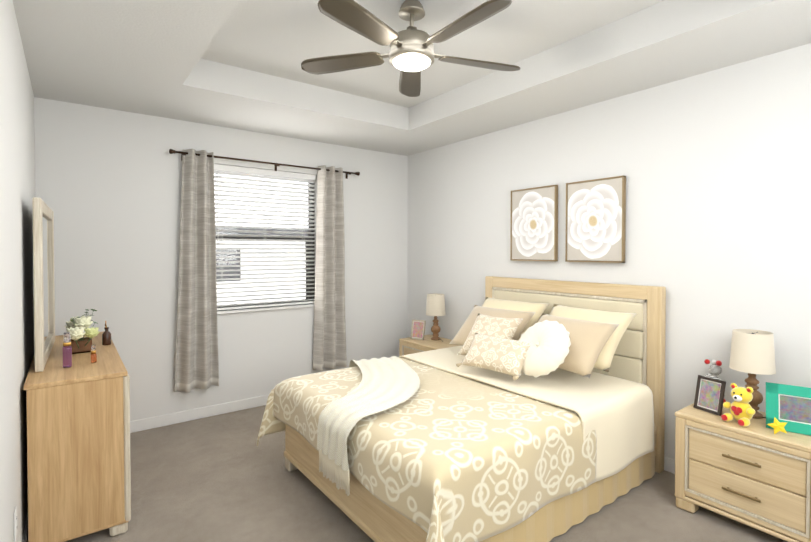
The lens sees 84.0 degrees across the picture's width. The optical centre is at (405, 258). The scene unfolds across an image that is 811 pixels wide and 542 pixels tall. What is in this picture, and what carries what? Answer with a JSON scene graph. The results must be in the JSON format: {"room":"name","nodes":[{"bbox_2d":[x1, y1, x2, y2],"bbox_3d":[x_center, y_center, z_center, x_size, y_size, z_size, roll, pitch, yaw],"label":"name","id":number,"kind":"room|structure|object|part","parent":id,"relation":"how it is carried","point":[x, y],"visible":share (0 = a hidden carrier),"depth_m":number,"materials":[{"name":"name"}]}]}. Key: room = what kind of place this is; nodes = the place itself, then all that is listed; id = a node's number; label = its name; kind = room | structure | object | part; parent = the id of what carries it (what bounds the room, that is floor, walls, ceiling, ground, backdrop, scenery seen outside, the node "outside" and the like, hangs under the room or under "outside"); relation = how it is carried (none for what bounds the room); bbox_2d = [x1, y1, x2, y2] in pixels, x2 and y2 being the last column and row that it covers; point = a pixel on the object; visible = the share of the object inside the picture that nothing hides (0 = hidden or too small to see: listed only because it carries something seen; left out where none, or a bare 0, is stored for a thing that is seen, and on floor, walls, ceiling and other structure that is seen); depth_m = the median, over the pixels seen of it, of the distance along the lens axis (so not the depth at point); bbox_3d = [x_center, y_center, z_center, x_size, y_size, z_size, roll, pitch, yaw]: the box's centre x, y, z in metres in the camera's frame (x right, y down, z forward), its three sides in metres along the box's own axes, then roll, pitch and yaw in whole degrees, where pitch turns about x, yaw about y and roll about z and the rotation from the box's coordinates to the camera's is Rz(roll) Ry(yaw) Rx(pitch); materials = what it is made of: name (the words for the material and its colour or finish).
{"room":"bedroom","nodes":[
{"label":"bedroom","id":0,"kind":"room"},
{"bbox_2d":[0,0,34,541],"bbox_3d":[-1.308,0.004,1.346,0.100,2.940,5.100,-1,1,-37],"label":"wall","id":1,"kind":"structure","parent":0,"point":[17,165],"depth_m":2.00,"materials":[{"name":"paint"}]},
{"bbox_2d":[14,506,16,541],"bbox_3d":[-1.623,1.105,1.877,0.007,0.116,0.072,-1,1,-37],"label":"electrical outlet plate","id":2,"kind":"object","parent":1,"relation":"attached to","point":[15,523],"visible":1,"depth_m":1.85,"materials":[{"name":"white plastic"}]},
{"bbox_2d":[23,511,27,541],"bbox_3d":[-1.262,1.426,1.403,0.014,0.095,4.900,-1,1,-37],"label":"baseboard","id":3,"kind":"structure","parent":1,"relation":"attached to","point":[25,538],"depth_m":2.25,"materials":[{"name":"white"}]},
{"bbox_2d":[34,97,407,420],"bbox_3d":[-1.403,-0.047,4.433,3.445,2.940,0.160,-1,1,-37],"label":"wall","id":4,"kind":"structure","parent":0,"point":[108,182],"depth_m":3.85,"materials":[{"name":"paint"}]},
{"bbox_2d":[130,394,268,432],"bbox_3d":[-1.349,1.376,4.389,3.390,0.095,0.014,-1,1,-37],"label":"baseboard","id":5,"kind":"structure","parent":4,"relation":"attached to","point":[194,414],"depth_m":4.00,"materials":[{"name":"white"}]},
{"bbox_2d":[214,174,314,310],"bbox_3d":[-1.415,-0.183,4.459,1.090,1.370,0.060,-1,1,-37],"label":"window","id":6,"kind":"structure","parent":4,"relation":"in","point":[307,266],"depth_m":4.59,"materials":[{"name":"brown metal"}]},
{"bbox_2d":[214,164,315,309],"bbox_3d":[-1.372,-0.196,4.401,1.060,1.336,0.074,-1,1,-37],"label":"window blinds","id":7,"kind":"object","parent":6,"relation":"attached to","point":[265,174],"visible":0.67,"depth_m":4.39,"materials":[{"name":"white plastic"}]},
{"bbox_2d":[169,149,359,391],"bbox_3d":[-1.247,0.104,4.364,1.856,2.100,0.142,-1,1,-37],"label":"curtains","id":8,"kind":"object","parent":4,"relation":"hanging from","point":[196,363],"visible":1,"depth_m":4.00,"materials":[{"name":"grey fabric"}]},
{"bbox_3d":[-1.819,0.101,3.918,0.353,2.080,0.112,-1,1,-37],"label":"panel","id":9,"kind":"part","parent":8,"relation":"part of","materials":[{"name":"fabric"}]},
{"bbox_3d":[-1.260,-0.895,4.365,1.856,0.077,0.096,-1,1,-37],"label":"rod","id":10,"kind":"part","parent":8,"relation":"part of","materials":[{"name":"brown metal"}]},
{"bbox_3d":[-0.790,0.099,4.687,0.342,2.100,0.114,-1,1,-37],"label":"panel","id":11,"kind":"part","parent":8,"relation":"part of","materials":[{"name":"fabric"}]},
{"bbox_2d":[217,303,313,313],"bbox_3d":[-1.382,0.492,4.426,1.090,0.020,0.170,-1,1,-37],"label":"window ledge","id":12,"kind":"object","parent":4,"relation":"attached to","point":[262,309],"visible":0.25,"depth_m":4.35,"materials":[{"name":"white"}]},
{"bbox_2d":[13,0,810,155],"bbox_3d":[0.112,-1.328,2.385,3.445,0.310,4.900,-1,1,-37],"label":"ceiling","id":13,"kind":"structure","parent":0,"point":[234,64],"depth_m":2.88,"materials":[{"name":"paint"}]},
{"bbox_2d":[301,0,519,96],"bbox_3d":[0.070,-1.213,2.381,1.274,0.376,1.221,-1,1,-37],"label":"fan","id":14,"kind":"object","parent":13,"relation":"hanging from","point":[411,55],"visible":1,"depth_m":2.34,"materials":[{"name":"grey metal"}]},
{"bbox_2d":[65,405,786,541],"bbox_3d":[0.112,1.506,2.432,3.845,0.100,5.300,-1,1,-37],"label":"floor","id":15,"kind":"structure","parent":0,"point":[221,478],"depth_m":2.67,"materials":[{"name":"carpet"}]},
{"bbox_2d":[23,331,130,541],"bbox_3d":[-2.073,1.019,2.866,0.446,0.860,1.505,-1,1,-37],"label":"dresser","id":16,"kind":"object","parent":15,"relation":"on","point":[78,449],"visible":0.94,"depth_m":2.27,"materials":[{"name":"brown wood"}]},
{"bbox_2d":[32,197,54,371],"bbox_3d":[-2.200,0.133,2.753,0.066,0.914,0.980,-1,1,-37],"label":"mirror","id":17,"kind":"object","parent":16,"relation":"on","point":[43,276],"visible":1,"depth_m":2.41,"materials":[{"name":"brown wood"}]},
{"bbox_2d":[62,332,71,367],"bbox_3d":[-1.854,0.499,2.469,0.040,0.190,0.062,-1,1,-37],"label":"perfume bottle","id":18,"kind":"object","parent":16,"relation":"on","point":[67,354],"visible":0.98,"depth_m":2.45,"materials":[{"name":"purple glass"}]},
{"bbox_2d":[65,309,99,353],"bbox_3d":[-2.047,0.459,2.852,0.179,0.258,0.470,-1,1,-37],"label":"flower box","id":19,"kind":"object","parent":16,"relation":"on","point":[77,326],"visible":1,"depth_m":2.78,"materials":[{"name":"brown wood"}]},
{"bbox_2d":[90,345,96,362],"bbox_3d":[-1.776,0.543,2.565,0.028,0.100,0.040,-1,1,-37],"label":"perfume bottle","id":20,"kind":"object","parent":16,"relation":"on","point":[93,354],"visible":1,"depth_m":2.56,"materials":[{"name":"orange glass"}]},
{"bbox_2d":[102,321,110,344],"bbox_3d":[-2.025,0.503,3.053,0.052,0.164,0.060,-1,1,-37],"label":"decorative bottle","id":21,"kind":"object","parent":16,"relation":"on","point":[106,337],"visible":1,"depth_m":3.04,"materials":[{"name":"brown glass"}]},
{"bbox_2d":[399,335,460,355],"bbox_3d":[0.288,1.139,4.669,0.436,0.560,0.660,-1,1,-37],"label":"nightstand","id":22,"kind":"object","parent":15,"relation":"on","point":[408,345],"visible":0.19,"depth_m":4.65,"materials":[{"name":"brown wood"}]},
{"bbox_2d":[410,319,425,339],"bbox_3d":[0.146,0.755,4.794,0.155,0.202,0.114,1,1,29],"label":"photo frame","id":23,"kind":"object","parent":22,"relation":"on","point":[418,330],"visible":0.98,"depth_m":4.77,"materials":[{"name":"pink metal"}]},
{"bbox_2d":[426,293,445,339],"bbox_3d":[0.333,0.617,4.739,0.210,0.477,0.257,-1,1,-37],"label":"lamp","id":24,"kind":"object","parent":22,"relation":"on","point":[435,305],"visible":1,"depth_m":4.69,"materials":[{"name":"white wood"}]},
{"bbox_2d":[256,276,665,541],"bbox_3d":[0.399,0.819,3.029,2.217,1.255,1.847,-1,1,-37],"label":"bed","id":25,"kind":"object","parent":15,"relation":"on","point":[530,410],"visible":1,"depth_m":2.58,"materials":[{"name":"beige fabric"}]},
{"bbox_2d":[317,356,419,495],"bbox_3d":[-0.219,0.984,2.990,1.033,0.396,1.156,-1,1,-37],"label":"throw","id":26,"kind":"object","parent":25,"relation":"on","point":[361,395],"depth_m":2.51,"materials":[{"name":"white fabric"}]},
{"bbox_2d":[256,358,596,541],"bbox_3d":[0.023,1.067,2.752,1.278,0.484,1.847,-1,1,-37],"label":"comforter","id":27,"kind":"object","parent":25,"relation":"on","point":[472,455],"depth_m":2.26,"materials":[{"name":"beige fabric"}]},
{"bbox_2d":[399,346,653,481],"bbox_3d":[0.750,1.004,3.295,0.781,0.413,1.720,-1,1,-37],"label":"blanket","id":28,"kind":"object","parent":25,"relation":"on","point":[614,416],"depth_m":2.72,"materials":[{"name":"white fabric"}]},
{"bbox_2d":[518,320,570,376],"bbox_3d":[0.884,0.581,2.932,0.272,0.340,0.408,-1,1,-37],"label":"pillow","id":29,"kind":"object","parent":25,"relation":"on","point":[545,347],"depth_m":2.86,"materials":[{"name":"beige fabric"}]},
{"bbox_2d":[674,403,810,541],"bbox_3d":[1.923,1.175,2.483,0.436,0.560,0.660,-1,1,-37],"label":"nightstand","id":30,"kind":"object","parent":15,"relation":"on","point":[755,473],"visible":0.98,"depth_m":2.36,"materials":[{"name":"brown wood"}]},
{"bbox_2d":[694,375,725,415],"bbox_3d":[1.794,0.795,2.637,0.105,0.194,0.150,0,1,-25],"label":"photo frame","id":31,"kind":"object","parent":30,"relation":"on","point":[709,395],"visible":0.98,"depth_m":2.62,"materials":[{"name":"brown"}]},
{"bbox_2d":[704,359,725,402],"bbox_3d":[1.898,0.754,2.760,0.092,0.272,0.134,-1,1,-37],"label":"plush","id":32,"kind":"object","parent":30,"relation":"on","point":[714,369],"visible":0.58,"depth_m":2.74},
{"bbox_2d":[721,383,754,426],"bbox_3d":[1.811,0.792,2.448,0.145,0.205,0.150,-1,1,-37],"label":"teddy bear","id":33,"kind":"object","parent":30,"relation":"on","point":[742,411],"visible":1,"depth_m":2.43},
{"bbox_2d":[729,329,775,418],"bbox_3d":[1.980,0.654,2.537,0.210,0.477,0.257,-1,1,-37],"label":"lamp","id":34,"kind":"object","parent":30,"relation":"on","point":[752,354],"visible":0.75,"depth_m":2.50,"materials":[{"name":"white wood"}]},
{"bbox_2d":[767,417,786,434],"bbox_3d":[1.898,0.856,2.300,0.037,0.082,0.083,-1,1,-37],"label":"toy","id":35,"kind":"object","parent":30,"relation":"on","point":[777,425],"visible":1,"depth_m":2.29,"materials":[{"name":"yellow plastic"}]},
{"bbox_2d":[766,382,810,434],"bbox_3d":[2.042,0.781,2.356,0.250,0.231,0.129,1,1,35],"label":"photo frame","id":36,"kind":"object","parent":30,"relation":"on","point":[790,405],"visible":0.96,"depth_m":2.35,"materials":[{"name":"teal plastic"},{"name":"photo paper"},{"name":"yellow plastic"}]},
{"bbox_2d":[407,43,810,458],"bbox_3d":[1.531,-0.031,3.468,0.100,2.940,5.100,-1,1,-37],"label":"wall","id":37,"kind":"structure","parent":0,"point":[714,167],"depth_m":3.00,"materials":[{"name":"paint"}]},
{"bbox_2d":[510,185,557,260],"bbox_3d":[1.105,-0.293,3.901,0.035,0.630,0.470,-1,1,-37],"label":"picture","id":38,"kind":"object","parent":37,"relation":"attached to","point":[534,226],"visible":1,"depth_m":3.87,"materials":[{"name":"white paper"}]},
{"bbox_2d":[565,175,625,262],"bbox_3d":[1.444,-0.286,3.449,0.035,0.630,0.470,-1,1,-37],"label":"picture","id":39,"kind":"object","parent":37,"relation":"attached to","point":[595,220],"visible":1,"depth_m":3.42,"materials":[{"name":"white paper"}]},
{"bbox_2d":[664,456,674,473],"bbox_3d":[1.486,1.392,3.458,0.014,0.095,4.900,-1,1,-37],"label":"baseboard","id":40,"kind":"structure","parent":37,"relation":"attached to","point":[669,463],"depth_m":3.05,"materials":[{"name":"white"}]},
{"label":"outside","id":41,"kind":"structure","parent":0,"visible":0},
{"bbox_2d":[214,174,307,304],"bbox_3d":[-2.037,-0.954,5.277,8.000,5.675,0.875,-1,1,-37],"label":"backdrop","id":42,"kind":"structure","parent":41,"point":[254,276],"depth_m":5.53,"materials":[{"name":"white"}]}
]}

